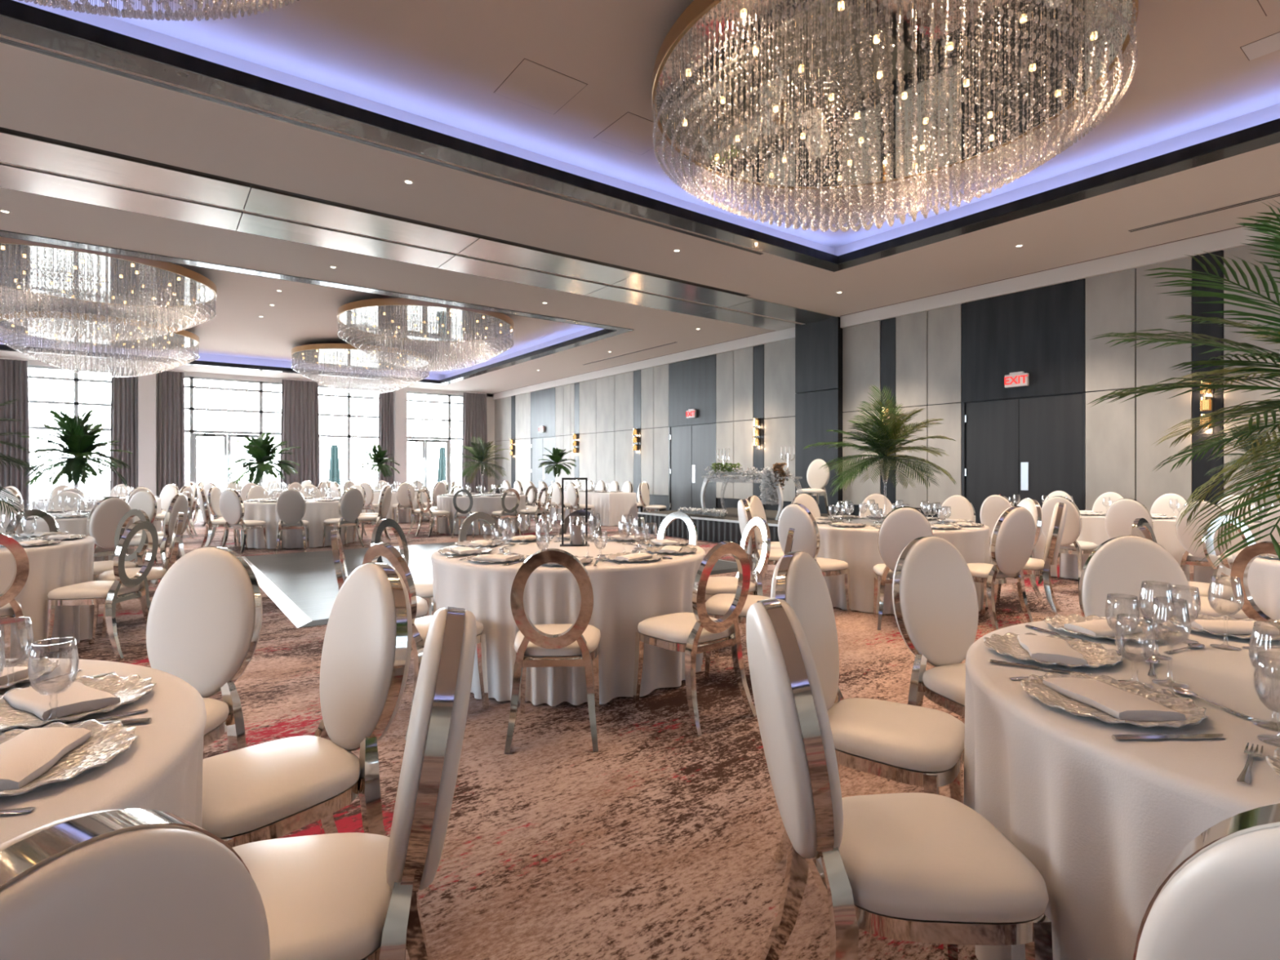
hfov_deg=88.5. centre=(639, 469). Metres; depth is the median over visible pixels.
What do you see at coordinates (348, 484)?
chair
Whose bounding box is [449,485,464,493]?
chair
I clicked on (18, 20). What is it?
trim
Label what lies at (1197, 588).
bowl
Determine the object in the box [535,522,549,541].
wine glass
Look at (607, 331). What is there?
trim
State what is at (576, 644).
chair
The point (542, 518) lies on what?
water goblet
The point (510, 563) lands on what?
table knife
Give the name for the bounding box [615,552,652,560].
folded napkin
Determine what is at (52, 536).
folded napkin
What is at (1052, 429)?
door
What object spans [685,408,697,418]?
exit sign
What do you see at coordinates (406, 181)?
recessed light
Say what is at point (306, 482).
chair
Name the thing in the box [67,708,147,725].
fork
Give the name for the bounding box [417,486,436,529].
chair
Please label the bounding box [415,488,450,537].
chair
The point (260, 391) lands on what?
window
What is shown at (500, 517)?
bowl
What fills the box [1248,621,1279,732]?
wine glass
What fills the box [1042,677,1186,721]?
folded napkin
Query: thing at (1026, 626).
table knife
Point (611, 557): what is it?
charger plate
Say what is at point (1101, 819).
banquet table
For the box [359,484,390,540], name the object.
chair
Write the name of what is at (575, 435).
wall sconce
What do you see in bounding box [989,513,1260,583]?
banquet table
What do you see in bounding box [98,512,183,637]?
chair
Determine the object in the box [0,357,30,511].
curtain
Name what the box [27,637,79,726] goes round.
water goblet
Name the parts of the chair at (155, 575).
leg, seat, seat frame, leg, leg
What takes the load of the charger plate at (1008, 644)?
on the banquet table at (1101, 819)
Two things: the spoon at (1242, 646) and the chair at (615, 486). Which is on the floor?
the chair at (615, 486)
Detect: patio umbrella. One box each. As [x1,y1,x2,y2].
[328,440,341,485]
[437,443,445,481]
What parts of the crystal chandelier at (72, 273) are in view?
mirror plate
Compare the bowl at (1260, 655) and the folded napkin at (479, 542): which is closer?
the bowl at (1260, 655)
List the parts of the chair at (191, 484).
leg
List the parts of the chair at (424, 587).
seat, seat frame, leg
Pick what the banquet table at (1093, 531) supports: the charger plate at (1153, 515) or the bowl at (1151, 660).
the charger plate at (1153, 515)
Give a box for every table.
[0,533,95,658]
[0,657,206,844]
[23,511,134,574]
[31,497,161,531]
[222,489,282,497]
[240,497,356,548]
[361,489,431,523]
[431,536,705,706]
[436,493,525,534]
[511,488,637,526]
[700,475,801,519]
[816,516,990,614]
[963,617,1279,959]
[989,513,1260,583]
[1232,548,1279,620]
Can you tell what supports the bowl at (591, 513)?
on the wine glass at (591, 513)
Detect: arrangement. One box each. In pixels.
[0,399,48,519]
[18,409,133,486]
[225,431,301,484]
[353,444,400,477]
[448,435,510,484]
[537,447,577,477]
[803,384,956,496]
[1088,200,1279,568]
[1205,419,1279,475]
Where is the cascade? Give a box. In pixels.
[758,462,786,505]
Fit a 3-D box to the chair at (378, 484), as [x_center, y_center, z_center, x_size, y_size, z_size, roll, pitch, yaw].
[-6.942,0.803,17.791,0.444,1.018,0.603,0,0,-32]
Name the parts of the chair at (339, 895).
seat, seat frame, leg, leg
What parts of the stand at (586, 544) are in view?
plate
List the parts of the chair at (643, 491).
seat, seat frame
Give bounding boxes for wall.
[18,360,495,496]
[492,217,1279,520]
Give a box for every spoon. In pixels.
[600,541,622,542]
[1145,657,1159,676]
[1163,643,1204,653]
[1171,686,1253,719]
[1241,646,1279,648]
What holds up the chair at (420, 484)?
on the floor
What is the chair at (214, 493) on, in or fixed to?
on the floor
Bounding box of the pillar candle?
[571,524,582,544]
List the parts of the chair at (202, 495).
leg, leg, seat, seat frame, leg, leg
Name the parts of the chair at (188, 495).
leg, seat, leg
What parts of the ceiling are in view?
panel, panel, panel, access panel, access panel, panel, access panel, access panel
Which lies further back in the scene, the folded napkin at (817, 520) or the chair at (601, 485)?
the chair at (601, 485)
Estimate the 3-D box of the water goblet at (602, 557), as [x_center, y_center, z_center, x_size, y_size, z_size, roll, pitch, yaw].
[-0.240,0.457,3.994,0.083,0.172,0.083,0,0,-3]
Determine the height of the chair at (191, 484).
1.018 m
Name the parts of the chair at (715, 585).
seat frame, seat, leg, leg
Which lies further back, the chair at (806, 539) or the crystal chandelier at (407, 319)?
the crystal chandelier at (407, 319)
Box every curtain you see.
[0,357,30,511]
[110,365,137,491]
[156,368,185,497]
[280,377,319,488]
[377,385,394,488]
[462,391,488,493]
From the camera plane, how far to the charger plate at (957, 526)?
5.93 m
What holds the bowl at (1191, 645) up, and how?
on the spoon at (1190, 645)
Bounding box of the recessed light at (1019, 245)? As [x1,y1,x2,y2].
[1014,244,1023,247]
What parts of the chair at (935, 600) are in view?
leg, seat, seat frame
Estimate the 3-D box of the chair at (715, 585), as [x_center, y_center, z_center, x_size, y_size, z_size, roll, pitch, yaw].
[0.666,0.839,4.927,0.562,0.946,0.443,0,0,-21]
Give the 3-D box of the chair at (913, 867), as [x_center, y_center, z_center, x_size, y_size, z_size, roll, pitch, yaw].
[0.551,0.803,1.495,0.603,1.018,0.444,0,0,-2]
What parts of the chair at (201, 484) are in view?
leg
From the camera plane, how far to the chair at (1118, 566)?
2.88 m
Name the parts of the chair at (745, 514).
leg, seat rail, leg, seat frame, seat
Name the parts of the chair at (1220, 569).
leg, seat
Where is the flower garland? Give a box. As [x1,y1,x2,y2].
[704,462,792,483]
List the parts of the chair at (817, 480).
seat frame, seat, leg, leg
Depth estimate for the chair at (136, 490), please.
11.25 m
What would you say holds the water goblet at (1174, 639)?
on the banquet table at (1101, 819)
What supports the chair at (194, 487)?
on the floor
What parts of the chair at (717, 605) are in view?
leg, leg, seat frame, seat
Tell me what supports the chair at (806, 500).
on the floor
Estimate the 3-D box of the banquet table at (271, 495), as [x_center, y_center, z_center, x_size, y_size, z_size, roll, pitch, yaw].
[-9.477,0.924,16.499,1.846,0.762,1.846,0,0,29]
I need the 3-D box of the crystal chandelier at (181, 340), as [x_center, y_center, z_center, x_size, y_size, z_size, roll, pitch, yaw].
[-12.318,-2.760,15.143,3.586,1.230,3.586,0,0,-31]
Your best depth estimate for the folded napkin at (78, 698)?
1.48 m
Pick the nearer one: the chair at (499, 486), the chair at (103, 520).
the chair at (103, 520)
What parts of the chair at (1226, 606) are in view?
seat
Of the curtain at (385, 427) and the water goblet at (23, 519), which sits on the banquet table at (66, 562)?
the water goblet at (23, 519)
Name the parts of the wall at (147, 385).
column casing, column casing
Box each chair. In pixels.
[0,488,24,511]
[0,500,24,533]
[0,533,29,658]
[0,808,270,959]
[2,485,22,500]
[5,509,59,533]
[42,520,158,659]
[46,491,87,511]
[49,484,70,497]
[59,487,88,509]
[86,497,133,560]
[93,509,151,623]
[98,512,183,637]
[108,484,132,497]
[125,486,152,503]
[126,493,188,566]
[128,490,158,563]
[134,491,192,564]
[146,546,262,751]
[152,485,193,538]
[159,484,178,531]
[161,484,199,536]
[188,482,199,524]
[196,481,210,522]
[197,488,240,548]
[201,562,412,847]
[202,482,216,526]
[207,486,238,545]
[219,488,267,554]
[225,480,242,490]
[231,606,476,959]
[240,482,256,501]
[245,484,269,500]
[264,480,281,489]
[275,488,309,553]
[285,481,302,491]
[299,484,321,497]
[301,480,312,487]
[317,481,326,497]
[321,487,364,547]
[324,480,328,497]
[327,481,332,497]
[330,481,342,497]
[330,529,428,618]
[342,480,355,492]
[351,484,366,535]
[352,486,391,544]
[359,482,378,525]
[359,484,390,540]
[362,542,488,740]
[370,518,433,615]
[373,480,389,489]
[391,482,414,524]
[407,487,435,533]
[411,480,423,488]
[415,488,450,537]
[417,481,445,523]
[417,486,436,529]
[431,480,448,502]
[448,480,455,493]
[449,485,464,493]
[451,488,480,537]
[457,511,501,542]
[489,484,505,493]
[490,488,521,536]
[502,480,526,516]
[504,548,600,753]
[513,480,538,518]
[517,487,549,533]
[524,485,539,526]
[525,480,551,520]
[525,486,552,530]
[538,481,564,521]
[552,481,580,524]
[559,510,602,536]
[566,482,595,524]
[573,480,580,489]
[583,480,593,489]
[595,480,605,490]
[608,480,619,491]
[621,480,632,492]
[632,541,756,735]
[636,481,649,519]
[638,482,666,511]
[657,511,697,545]
[704,528,795,681]
[705,517,770,653]
[737,498,783,583]
[746,495,782,581]
[746,598,1053,959]
[770,551,964,863]
[777,502,851,613]
[791,493,820,517]
[795,458,830,515]
[858,493,893,516]
[873,506,933,630]
[892,535,978,717]
[937,494,975,523]
[966,506,1035,631]
[979,493,1035,575]
[989,497,1043,600]
[991,502,1066,615]
[1038,496,1097,586]
[1042,490,1075,505]
[1078,535,1192,617]
[1092,491,1124,513]
[1104,497,1167,551]
[1130,525,1248,619]
[1131,517,1233,601]
[1133,802,1279,959]
[1150,493,1188,516]
[1175,500,1233,582]
[1202,515,1255,586]
[1217,494,1259,519]
[1230,541,1279,625]
[1258,506,1279,542]
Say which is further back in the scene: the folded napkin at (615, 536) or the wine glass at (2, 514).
the folded napkin at (615, 536)
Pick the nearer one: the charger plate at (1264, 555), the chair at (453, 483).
the charger plate at (1264, 555)
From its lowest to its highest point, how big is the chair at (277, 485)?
1.018 m
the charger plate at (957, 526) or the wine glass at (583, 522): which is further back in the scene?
the charger plate at (957, 526)
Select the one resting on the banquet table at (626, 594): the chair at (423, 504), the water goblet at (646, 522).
the water goblet at (646, 522)
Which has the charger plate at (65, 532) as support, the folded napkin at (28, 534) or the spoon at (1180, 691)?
the folded napkin at (28, 534)
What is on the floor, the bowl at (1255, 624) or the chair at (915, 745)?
the chair at (915, 745)
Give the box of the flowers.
[677,506,727,516]
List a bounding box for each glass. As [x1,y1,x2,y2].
[0,514,16,535]
[0,633,5,734]
[497,517,510,549]
[502,520,515,554]
[517,514,528,544]
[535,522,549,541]
[552,513,564,542]
[569,515,584,545]
[581,522,594,558]
[589,512,600,542]
[617,520,631,554]
[622,514,632,544]
[633,516,645,549]
[844,499,853,519]
[933,502,942,524]
[1138,580,1174,660]
[1149,596,1191,688]
[1207,575,1244,650]
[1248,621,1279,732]
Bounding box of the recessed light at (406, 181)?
[402,179,413,184]
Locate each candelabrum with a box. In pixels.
[717,448,728,475]
[781,446,795,476]
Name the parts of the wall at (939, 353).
grey panel, grey panel, dark panel, dark panel, grey panel, grey panel, dark panel, grey panel, grey panel, grey panel, grey panel, grey panel, grey panel, dark panel, dark panel, grey panel, grey panel, grey panel, grey panel, grey panel, grey panel, dark panel, dark panel, grey panel, grey panel, grey panel, grey panel, dark panel, grey panel, grey panel, grey panel, grey panel, dark panel, dark panel, grey panel, grey panel, pocket panel, pocket panel, grey panel, grey panel, dark panel, dark panel, grey panel, grey panel, grey panel, grey panel, dark panel, grey panel, grey panel, grey panel, grey panel, dark panel, dark panel, grey panel, grey panel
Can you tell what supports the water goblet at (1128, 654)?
on the banquet table at (1101, 819)
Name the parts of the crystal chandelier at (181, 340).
mirror plate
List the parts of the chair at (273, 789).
leg, seat, seat frame, leg, leg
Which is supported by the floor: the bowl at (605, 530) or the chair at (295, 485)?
the chair at (295, 485)
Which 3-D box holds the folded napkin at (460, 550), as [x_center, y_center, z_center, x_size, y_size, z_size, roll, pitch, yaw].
[-1.129,0.524,4.261,0.149,0.026,0.245,0,0,-27]
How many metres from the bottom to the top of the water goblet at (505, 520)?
0.172 m
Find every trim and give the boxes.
[0,0,1279,271]
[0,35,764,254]
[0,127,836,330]
[0,230,633,385]
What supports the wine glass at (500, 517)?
on the banquet table at (626, 594)
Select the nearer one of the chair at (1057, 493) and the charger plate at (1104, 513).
the charger plate at (1104, 513)
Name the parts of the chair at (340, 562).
seat frame, seat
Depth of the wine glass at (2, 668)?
1.34 m
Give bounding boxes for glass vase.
[873,457,891,523]
[1248,459,1264,522]
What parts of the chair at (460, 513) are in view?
leg, leg, seat, leg, leg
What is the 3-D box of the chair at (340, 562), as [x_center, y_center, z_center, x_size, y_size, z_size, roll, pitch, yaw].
[-1.609,0.839,4.079,0.562,0.946,0.443,0,0,-21]
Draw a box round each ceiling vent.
[582,342,677,364]
[1128,192,1279,232]
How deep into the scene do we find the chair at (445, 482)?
17.72 m
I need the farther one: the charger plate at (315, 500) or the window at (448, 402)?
the window at (448, 402)
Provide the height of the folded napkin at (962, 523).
0.026 m
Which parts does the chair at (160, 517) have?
seat frame, seat, leg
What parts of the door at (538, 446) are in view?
frame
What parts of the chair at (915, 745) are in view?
leg, leg, seat, seat frame, leg, leg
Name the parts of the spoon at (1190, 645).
handle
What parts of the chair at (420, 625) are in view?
leg, seat frame, seat, leg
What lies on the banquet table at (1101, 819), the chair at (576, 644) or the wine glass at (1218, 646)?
the wine glass at (1218, 646)
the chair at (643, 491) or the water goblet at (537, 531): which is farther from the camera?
the chair at (643, 491)
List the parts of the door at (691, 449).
push plate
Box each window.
[27,364,111,488]
[184,375,281,486]
[318,385,378,480]
[407,391,463,493]
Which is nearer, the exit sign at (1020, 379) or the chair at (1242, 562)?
the chair at (1242, 562)
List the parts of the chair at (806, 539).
seat, seat frame, leg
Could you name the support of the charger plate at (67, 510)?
on the banquet table at (75, 526)
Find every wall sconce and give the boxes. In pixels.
[510,438,514,457]
[573,433,577,455]
[633,427,638,453]
[753,417,759,449]
[1200,381,1213,434]
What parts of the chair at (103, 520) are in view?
seat, seat rail, seat frame, leg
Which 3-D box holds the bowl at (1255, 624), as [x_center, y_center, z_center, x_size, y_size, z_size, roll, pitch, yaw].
[1.342,0.386,1.387,0.084,0.117,0.084,0,0,-2]
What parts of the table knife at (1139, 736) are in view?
handle, blade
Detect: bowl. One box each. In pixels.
[0,617,33,667]
[0,633,5,675]
[27,637,79,695]
[482,524,494,541]
[497,517,510,534]
[502,520,515,538]
[517,514,528,530]
[581,522,594,542]
[589,512,600,528]
[593,529,607,549]
[617,520,631,538]
[633,516,645,534]
[644,522,657,539]
[1105,593,1139,635]
[1114,613,1155,662]
[1138,580,1174,623]
[1145,657,1159,663]
[1149,596,1191,645]
[1167,584,1200,622]
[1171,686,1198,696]
[1187,643,1204,648]
[1207,575,1244,615]
[1248,621,1279,680]
[1253,651,1279,713]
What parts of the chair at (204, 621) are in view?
seat frame, seat, leg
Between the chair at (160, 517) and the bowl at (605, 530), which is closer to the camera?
the bowl at (605, 530)
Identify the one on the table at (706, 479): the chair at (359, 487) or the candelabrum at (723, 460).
the candelabrum at (723, 460)
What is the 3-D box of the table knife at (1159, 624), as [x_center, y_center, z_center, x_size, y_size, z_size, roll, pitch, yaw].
[1.803,0.537,2.271,0.018,0.008,0.233,0,0,15]
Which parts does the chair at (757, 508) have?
leg, leg, seat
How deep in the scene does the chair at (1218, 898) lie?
0.63 m
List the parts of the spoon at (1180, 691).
handle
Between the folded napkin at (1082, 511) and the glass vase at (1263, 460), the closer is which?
the glass vase at (1263, 460)
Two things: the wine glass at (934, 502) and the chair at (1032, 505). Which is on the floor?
the chair at (1032, 505)
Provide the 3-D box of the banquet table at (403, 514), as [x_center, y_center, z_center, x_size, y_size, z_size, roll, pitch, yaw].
[-6.296,0.924,16.740,1.832,0.762,1.832,0,0,37]
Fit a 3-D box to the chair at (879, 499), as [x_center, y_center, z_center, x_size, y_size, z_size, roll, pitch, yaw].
[2.861,0.803,7.889,0.444,1.018,0.603,0,0,15]
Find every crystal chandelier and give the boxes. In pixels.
[0,236,216,341]
[0,311,199,377]
[19,0,299,21]
[291,343,429,394]
[337,297,514,371]
[652,0,1138,232]
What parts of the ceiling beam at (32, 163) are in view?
steel plate, steel plate, steel plate, steel plate, steel plate, steel plate, steel plate, steel plate, steel plate, steel plate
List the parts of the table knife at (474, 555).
handle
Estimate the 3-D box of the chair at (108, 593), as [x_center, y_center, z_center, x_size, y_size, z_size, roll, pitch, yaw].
[-3.846,0.839,4.718,0.562,0.946,0.443,0,0,-3]
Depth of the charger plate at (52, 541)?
4.66 m
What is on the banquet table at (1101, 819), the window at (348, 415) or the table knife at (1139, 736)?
the table knife at (1139, 736)
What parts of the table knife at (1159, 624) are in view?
handle, blade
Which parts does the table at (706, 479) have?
leg, leg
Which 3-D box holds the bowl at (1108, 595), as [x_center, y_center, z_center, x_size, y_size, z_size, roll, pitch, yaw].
[1.420,0.427,1.933,0.083,0.114,0.083,0,0,-20]
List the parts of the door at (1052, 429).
push plate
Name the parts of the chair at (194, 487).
leg, leg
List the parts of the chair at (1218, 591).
seat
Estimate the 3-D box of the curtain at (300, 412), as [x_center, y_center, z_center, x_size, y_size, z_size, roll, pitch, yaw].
[-11.364,-0.865,21.981,1.211,4.300,0.156,0,0,-37]
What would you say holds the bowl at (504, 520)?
on the wine glass at (504, 520)
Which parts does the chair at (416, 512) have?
leg, seat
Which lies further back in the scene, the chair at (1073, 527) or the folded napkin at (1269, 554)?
the chair at (1073, 527)
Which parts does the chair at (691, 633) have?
leg, seat, seat frame, leg, seat rail, leg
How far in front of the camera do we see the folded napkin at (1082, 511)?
8.14 m
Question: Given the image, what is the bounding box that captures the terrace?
[30,477,462,511]
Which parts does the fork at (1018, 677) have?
handle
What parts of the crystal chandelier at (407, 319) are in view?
mirror plate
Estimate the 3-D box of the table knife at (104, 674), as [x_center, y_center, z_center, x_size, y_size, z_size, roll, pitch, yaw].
[-1.460,0.537,1.643,0.018,0.008,0.233,0,0,42]
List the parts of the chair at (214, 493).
leg, leg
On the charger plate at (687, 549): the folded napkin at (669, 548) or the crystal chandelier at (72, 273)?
the folded napkin at (669, 548)
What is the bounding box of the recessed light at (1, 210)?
[0,208,11,213]
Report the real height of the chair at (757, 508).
1.018 m
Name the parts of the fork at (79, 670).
handle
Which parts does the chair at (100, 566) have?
leg, seat, leg, leg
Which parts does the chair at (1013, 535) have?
leg, seat, leg, seat frame, seat rail, leg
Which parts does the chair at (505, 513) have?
leg, seat, seat frame, seat rail, leg, leg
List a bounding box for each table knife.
[0,671,115,696]
[24,717,151,729]
[446,555,477,557]
[502,560,524,565]
[990,659,1090,675]
[1025,625,1093,643]
[1111,733,1223,740]
[1142,616,1181,633]
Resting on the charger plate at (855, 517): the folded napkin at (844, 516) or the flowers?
the folded napkin at (844, 516)
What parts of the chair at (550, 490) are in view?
leg, seat, leg, leg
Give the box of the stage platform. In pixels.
[637,507,839,545]
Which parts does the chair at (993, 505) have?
leg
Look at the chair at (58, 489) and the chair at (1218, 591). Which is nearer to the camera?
the chair at (1218, 591)
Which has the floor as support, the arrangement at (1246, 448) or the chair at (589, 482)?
the chair at (589, 482)
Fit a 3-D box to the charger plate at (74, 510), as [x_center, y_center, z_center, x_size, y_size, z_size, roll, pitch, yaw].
[-7.013,0.531,8.403,0.350,0.023,0.348,0,0,15]
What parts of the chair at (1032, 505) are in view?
leg, leg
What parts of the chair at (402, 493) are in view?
leg, leg, seat, seat rail, leg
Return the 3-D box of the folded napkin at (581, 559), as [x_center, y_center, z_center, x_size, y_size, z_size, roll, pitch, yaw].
[-0.441,0.523,3.803,0.245,0.026,0.149,0,0,6]
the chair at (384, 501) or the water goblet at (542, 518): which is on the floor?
the chair at (384, 501)
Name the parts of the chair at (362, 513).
seat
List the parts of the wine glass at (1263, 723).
stem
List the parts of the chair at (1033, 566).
leg, leg, seat, seat frame, leg, leg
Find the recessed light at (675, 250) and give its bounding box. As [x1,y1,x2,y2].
[672,248,680,252]
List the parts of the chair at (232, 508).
leg, seat rail, leg, leg, seat frame, seat, leg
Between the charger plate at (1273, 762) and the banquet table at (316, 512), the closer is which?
the charger plate at (1273, 762)
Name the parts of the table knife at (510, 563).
handle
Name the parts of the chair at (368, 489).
seat, leg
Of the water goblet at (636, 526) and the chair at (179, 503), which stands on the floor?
the chair at (179, 503)
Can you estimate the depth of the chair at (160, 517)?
12.17 m
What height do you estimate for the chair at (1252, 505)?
1.018 m
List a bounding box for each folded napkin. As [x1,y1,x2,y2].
[0,666,44,685]
[0,726,91,791]
[2,680,119,719]
[17,539,48,546]
[19,532,62,536]
[42,510,66,511]
[47,534,71,539]
[57,514,84,518]
[450,546,481,554]
[466,539,492,546]
[471,554,520,561]
[506,534,536,540]
[547,557,586,564]
[563,533,590,537]
[609,534,646,539]
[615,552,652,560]
[650,538,680,545]
[658,545,682,554]
[814,516,827,519]
[815,519,832,522]
[831,522,862,526]
[834,515,854,517]
[871,515,886,517]
[930,524,954,528]
[941,519,968,522]
[955,521,971,525]
[1017,634,1088,667]
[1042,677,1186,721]
[1063,618,1142,636]
[1079,510,1099,512]
[1080,512,1103,515]
[1151,515,1171,518]
[1186,618,1279,635]
[1266,553,1278,556]
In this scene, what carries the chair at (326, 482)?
on the floor
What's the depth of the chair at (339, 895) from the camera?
1.23 m
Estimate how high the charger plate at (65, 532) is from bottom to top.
0.023 m
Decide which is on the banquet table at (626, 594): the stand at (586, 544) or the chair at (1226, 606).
the stand at (586, 544)
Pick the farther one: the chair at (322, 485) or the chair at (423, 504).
the chair at (322, 485)
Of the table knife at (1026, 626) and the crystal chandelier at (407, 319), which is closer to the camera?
the table knife at (1026, 626)
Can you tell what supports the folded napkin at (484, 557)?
on the charger plate at (522, 557)
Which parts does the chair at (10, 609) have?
leg, seat frame, seat rail, seat, leg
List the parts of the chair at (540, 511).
leg, seat, seat frame, leg, leg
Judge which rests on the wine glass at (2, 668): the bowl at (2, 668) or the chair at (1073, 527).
the bowl at (2, 668)
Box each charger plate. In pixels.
[0,539,62,546]
[0,656,60,689]
[0,673,155,731]
[0,719,138,795]
[11,531,68,537]
[28,534,88,540]
[47,510,71,512]
[52,514,88,518]
[74,510,90,512]
[314,499,336,501]
[437,546,493,555]
[453,539,503,546]
[466,552,525,563]
[498,534,544,541]
[542,555,593,565]
[555,533,599,538]
[605,552,662,561]
[607,534,651,541]
[641,538,689,546]
[644,546,697,554]
[816,520,837,524]
[820,516,836,519]
[827,515,860,518]
[828,522,866,527]
[866,515,884,518]
[930,524,962,529]
[937,519,974,523]
[943,522,983,526]
[983,632,1123,668]
[1021,671,1207,728]
[1044,613,1173,642]
[1080,513,1106,515]
[1152,515,1175,519]
[1168,613,1279,641]
[1259,553,1279,559]
[1266,747,1279,777]
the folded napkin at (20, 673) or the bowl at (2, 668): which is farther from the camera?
the folded napkin at (20, 673)
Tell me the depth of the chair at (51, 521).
6.03 m
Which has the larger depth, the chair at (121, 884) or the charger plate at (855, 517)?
the charger plate at (855, 517)
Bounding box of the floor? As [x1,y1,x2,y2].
[31,511,1082,959]
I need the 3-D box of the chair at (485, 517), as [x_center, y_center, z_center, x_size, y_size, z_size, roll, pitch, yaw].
[-1.229,0.839,5.452,0.443,0.946,0.562,0,0,-39]
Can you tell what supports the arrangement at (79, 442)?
in the glass vase
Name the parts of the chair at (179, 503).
leg, seat frame, seat, leg, leg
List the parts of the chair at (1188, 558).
leg, leg, seat rail, seat, seat frame, leg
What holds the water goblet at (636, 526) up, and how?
on the banquet table at (626, 594)
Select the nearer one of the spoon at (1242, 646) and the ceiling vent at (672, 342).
the spoon at (1242, 646)
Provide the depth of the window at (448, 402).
25.26 m
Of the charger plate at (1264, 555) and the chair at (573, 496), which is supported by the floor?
the chair at (573, 496)
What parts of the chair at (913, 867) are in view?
leg, seat rail, leg, seat frame, seat, leg, leg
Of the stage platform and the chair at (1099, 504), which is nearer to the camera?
the chair at (1099, 504)
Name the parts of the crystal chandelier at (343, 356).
mirror plate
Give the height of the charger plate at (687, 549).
0.023 m
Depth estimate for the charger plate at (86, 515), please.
7.33 m
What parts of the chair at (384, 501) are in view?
leg, leg, seat, seat frame, leg, leg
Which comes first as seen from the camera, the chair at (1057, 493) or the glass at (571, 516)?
the glass at (571, 516)
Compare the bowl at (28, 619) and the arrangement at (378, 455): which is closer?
the bowl at (28, 619)
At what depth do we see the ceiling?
6.88 m
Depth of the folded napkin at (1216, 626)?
2.15 m
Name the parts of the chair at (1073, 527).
leg, leg, seat rail, seat frame, seat, leg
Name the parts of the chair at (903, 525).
leg, seat frame, seat, leg, seat rail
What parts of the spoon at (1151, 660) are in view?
handle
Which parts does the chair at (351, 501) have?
leg, seat, seat frame, leg, leg, seat rail, leg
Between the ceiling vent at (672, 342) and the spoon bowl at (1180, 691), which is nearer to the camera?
the spoon bowl at (1180, 691)
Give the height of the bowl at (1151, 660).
0.009 m
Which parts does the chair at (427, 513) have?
leg, leg, seat frame, seat, leg, leg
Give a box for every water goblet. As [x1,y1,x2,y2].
[0,617,33,693]
[22,519,36,541]
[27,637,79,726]
[482,524,494,550]
[493,528,506,549]
[503,520,515,544]
[536,530,549,550]
[541,518,552,541]
[588,517,599,540]
[593,529,607,559]
[624,519,635,543]
[634,526,647,544]
[644,522,657,547]
[1105,593,1139,657]
[1114,613,1155,688]
[1167,584,1200,644]
[1253,651,1279,747]
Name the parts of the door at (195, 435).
pull handle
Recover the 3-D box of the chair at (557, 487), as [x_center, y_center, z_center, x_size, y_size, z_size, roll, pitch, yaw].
[-1.794,0.803,15.844,0.603,1.018,0.444,0,0,-37]
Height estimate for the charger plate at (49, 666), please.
0.023 m
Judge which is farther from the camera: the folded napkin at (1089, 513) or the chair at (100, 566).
the folded napkin at (1089, 513)
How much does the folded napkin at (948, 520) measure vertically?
0.026 m
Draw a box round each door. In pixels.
[193,433,260,511]
[407,439,448,493]
[530,436,555,488]
[668,423,716,511]
[961,392,1085,524]
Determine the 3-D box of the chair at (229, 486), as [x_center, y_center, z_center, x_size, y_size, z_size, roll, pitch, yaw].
[-10.506,0.803,17.182,0.603,1.018,0.444,0,0,33]
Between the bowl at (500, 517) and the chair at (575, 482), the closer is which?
the bowl at (500, 517)
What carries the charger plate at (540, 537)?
on the banquet table at (626, 594)
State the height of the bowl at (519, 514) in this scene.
0.117 m
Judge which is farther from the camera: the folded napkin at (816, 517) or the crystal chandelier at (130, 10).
the folded napkin at (816, 517)
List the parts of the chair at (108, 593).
leg, leg, seat, seat frame, leg, seat rail, leg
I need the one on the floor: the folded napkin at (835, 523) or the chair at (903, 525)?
the chair at (903, 525)
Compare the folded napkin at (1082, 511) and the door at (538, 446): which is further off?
the door at (538, 446)
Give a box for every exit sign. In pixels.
[538,425,545,432]
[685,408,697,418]
[1004,371,1028,387]
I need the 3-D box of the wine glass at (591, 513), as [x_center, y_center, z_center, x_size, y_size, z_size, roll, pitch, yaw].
[-0.338,0.435,4.941,0.084,0.215,0.084,0,0,27]
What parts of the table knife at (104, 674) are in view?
handle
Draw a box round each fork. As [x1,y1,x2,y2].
[0,669,82,695]
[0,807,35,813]
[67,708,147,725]
[597,559,621,564]
[1008,673,1092,679]
[1236,742,1262,784]
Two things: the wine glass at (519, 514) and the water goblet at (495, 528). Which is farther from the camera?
the wine glass at (519, 514)
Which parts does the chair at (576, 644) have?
leg, leg, seat rail, seat frame, seat, leg, leg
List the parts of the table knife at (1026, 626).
handle, blade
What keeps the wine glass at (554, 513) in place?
on the banquet table at (626, 594)
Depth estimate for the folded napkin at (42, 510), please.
8.27 m
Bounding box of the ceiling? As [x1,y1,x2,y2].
[0,0,1279,394]
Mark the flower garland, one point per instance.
(730, 470)
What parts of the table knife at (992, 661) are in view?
handle, blade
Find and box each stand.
[409,471,417,489]
[560,477,589,546]
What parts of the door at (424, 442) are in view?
pull handle, pull handle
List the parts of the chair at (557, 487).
leg, leg, seat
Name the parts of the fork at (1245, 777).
handle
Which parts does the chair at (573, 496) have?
leg, seat frame, seat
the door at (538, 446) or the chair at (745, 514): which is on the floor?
the chair at (745, 514)
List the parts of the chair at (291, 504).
leg, leg, seat rail, seat frame, seat, leg, leg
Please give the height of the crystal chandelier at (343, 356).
1.230 m
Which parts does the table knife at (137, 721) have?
handle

